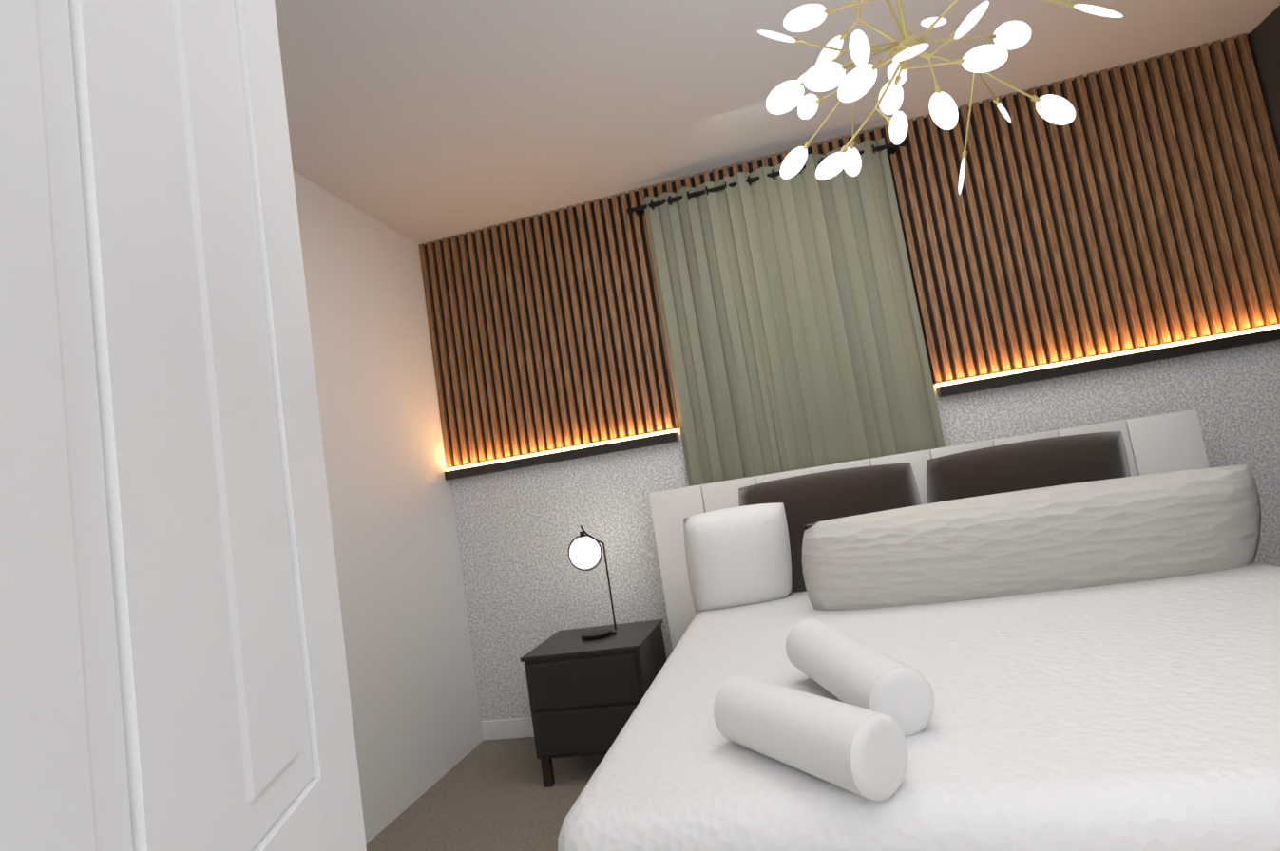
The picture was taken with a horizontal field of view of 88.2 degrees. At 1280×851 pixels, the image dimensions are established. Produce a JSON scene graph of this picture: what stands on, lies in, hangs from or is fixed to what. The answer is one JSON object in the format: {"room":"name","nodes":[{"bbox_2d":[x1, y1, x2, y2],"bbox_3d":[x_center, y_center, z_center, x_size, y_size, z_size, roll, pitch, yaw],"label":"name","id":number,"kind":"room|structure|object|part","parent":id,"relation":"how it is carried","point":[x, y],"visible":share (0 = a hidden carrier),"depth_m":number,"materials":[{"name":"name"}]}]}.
{"room":"bedroom","nodes":[
{"label":"bedroom","id":0,"kind":"room"},
{"bbox_2d":[292,171,483,844],"bbox_3d":[-1.478,0.239,2.061,0.120,2.760,3.330,-10,-6,12],"label":"wall","id":1,"kind":"structure","parent":0,"point":[415,711],"depth_m":3.06,"materials":[{"name":"white paint"}]},
{"bbox_2d":[365,737,605,850],"bbox_3d":[0.776,1.289,1.502,4.340,0.100,3.520,-10,-6,12],"label":"floor","id":2,"kind":"structure","parent":0,"point":[492,795],"depth_m":2.74,"materials":[{"name":"beige carpet"}]},
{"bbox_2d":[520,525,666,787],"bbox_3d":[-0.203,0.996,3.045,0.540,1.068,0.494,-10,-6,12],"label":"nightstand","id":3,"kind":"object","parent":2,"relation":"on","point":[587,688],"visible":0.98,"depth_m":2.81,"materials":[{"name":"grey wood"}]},
{"bbox_2d":[567,525,617,640],"bbox_3d":[-0.233,0.725,3.096,0.185,0.516,0.148,-10,-6,12],"label":"lamp","id":4,"kind":"object","parent":3,"relation":"on","point":[584,552],"depth_m":3.06,"materials":[{"name":"black"}]},
{"bbox_2d":[557,409,1279,850],"bbox_3d":[1.015,0.646,1.920,2.290,1.172,2.165,-10,-6,12],"label":"bed","id":5,"kind":"object","parent":2,"relation":"on","point":[1065,640],"visible":1,"depth_m":1.53,"materials":[{"name":"white fabric"}]},
{"bbox_3d":[1.022,0.746,1.872,1.950,0.365,2.015,-10,-6,12],"label":"mattress","id":6,"kind":"part","parent":5,"relation":"part of","materials":[{"name":"white fabric"}]},
{"bbox_2d":[274,0,1279,245],"bbox_3d":[0.001,-1.613,0.305,4.340,0.100,6.540,-10,-6,12],"label":"ceiling","id":7,"kind":"structure","parent":0,"point":[421,122],"depth_m":2.65,"materials":[{"name":"white paint"}]},
{"bbox_2d":[757,0,1123,194],"bbox_3d":[0.721,-1.093,1.779,0.819,0.862,0.875,-10,-6,12],"label":"chandelier","id":8,"kind":"object","parent":7,"relation":"hanging from","point":[826,72],"visible":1,"depth_m":1.72,"materials":[{"name":"white glass"}]},
{"bbox_3d":[0.708,-1.127,1.780,0.661,0.792,0.711,-10,-6,12],"label":"frame","id":9,"kind":"part","parent":8,"relation":"part of","materials":[{"name":"gold metal"}]},
{"bbox_2d":[676,384,938,441],"bbox_3d":[0.940,-0.017,3.291,4.340,2.760,0.120,-10,-6,12],"label":"wall","id":10,"kind":"structure","parent":0,"point":[934,387],"depth_m":3.13,"materials":[{"name":"white"}]},
{"bbox_2d":[444,432,679,480],"bbox_3d":[-0.435,0.168,3.505,1.299,0.047,0.060,-10,-6,12],"label":"wall ledge","id":11,"kind":"object","parent":10,"relation":"attached to","point":[617,447],"visible":1,"depth_m":3.47,"materials":[{"name":"grey wood"}]},
{"bbox_2d":[446,429,677,471],"bbox_3d":[-0.437,0.136,3.519,1.299,0.017,0.022,-10,-6,12],"label":"light strip","id":12,"kind":"object","parent":11,"relation":"on","point":[566,448],"depth_m":3.50,"materials":[{"name":"white plastic"}]},
{"bbox_2d":[419,33,1279,468],"bbox_3d":[0.810,-0.744,3.286,4.098,1.289,0.034,-10,-6,12],"label":"paneling","id":13,"kind":"structure","parent":10,"relation":"attached to","point":[1130,206],"depth_m":3.09,"materials":[{"name":"brown wood"}]},
{"bbox_2d":[626,138,907,216],"bbox_3d":[0.604,-1.234,3.307,1.396,0.048,0.076,-10,-6,12],"label":"curtain rod","id":14,"kind":"object","parent":13,"relation":"attached to","point":[891,148],"visible":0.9,"depth_m":3.33,"materials":[{"name":"black metal"}]},
{"bbox_2d":[642,176,783,486],"bbox_3d":[0.459,0.087,3.251,0.505,2.655,0.067,-10,-6,12],"label":"curtain","id":15,"kind":"object","parent":14,"relation":"hanging from","point":[726,421],"visible":0.54,"depth_m":3.31,"materials":[{"name":"green fabric"}]},
{"bbox_2d":[731,137,945,472],"bbox_3d":[1.017,-0.013,3.118,0.740,2.655,0.059,-10,-6,12],"label":"curtain","id":16,"kind":"object","parent":14,"relation":"hanging from","point":[845,355],"visible":0.52,"depth_m":3.17,"materials":[{"name":"green fabric"}]},
{"bbox_2d":[450,340,1279,721],"bbox_3d":[1.022,0.597,3.170,4.098,1.305,0.006,-10,-6,12],"label":"wall","id":17,"kind":"structure","parent":10,"relation":"attached to","point":[528,587],"depth_m":3.42,"materials":[{"name":"paint"}]},
{"bbox_2d":[480,717,534,741],"bbox_3d":[1.128,1.288,3.101,4.100,0.100,0.012,-10,-6,12],"label":"baseboard","id":18,"kind":"structure","parent":17,"relation":"attached to","point":[507,729],"depth_m":3.50,"materials":[{"name":"white wood"}]},
{"bbox_2d":[936,327,1279,398],"bbox_3d":[2.144,-0.287,2.937,1.539,0.047,0.060,-10,-6,12],"label":"wall ledge","id":19,"kind":"object","parent":10,"relation":"attached to","point":[1207,346],"visible":0.89,"depth_m":2.92,"materials":[{"name":"grey wood"}]},
{"bbox_2d":[936,324,1279,387],"bbox_3d":[2.141,-0.319,2.951,1.539,0.017,0.022,-10,-6,12],"label":"light strip","id":20,"kind":"object","parent":19,"relation":"on","point":[1114,354],"depth_m":2.95,"materials":[{"name":"white plastic"}]},
{"bbox_2d":[1246,4,1279,161],"bbox_3d":[2.583,-0.477,1.166,0.120,2.760,3.330,-10,-6,12],"label":"wall","id":21,"kind":"structure","parent":0,"point":[1263,36],"depth_m":2.84,"materials":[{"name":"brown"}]},
{"bbox_3d":[0.057,-0.050,-0.060,0.693,2.458,0.140,-10,-6,12],"label":"door frame","id":22,"kind":"structure","parent":0,"visible":0},
{"bbox_2d":[0,0,366,850],"bbox_3d":[-0.309,0.061,0.407,0.035,2.415,0.651,-8,-6,-10],"label":"bedroom door","id":23,"kind":"structure","parent":22,"relation":"attached to","point":[173,669],"depth_m":0.41,"materials":[{"name":"white wood"}]}
]}

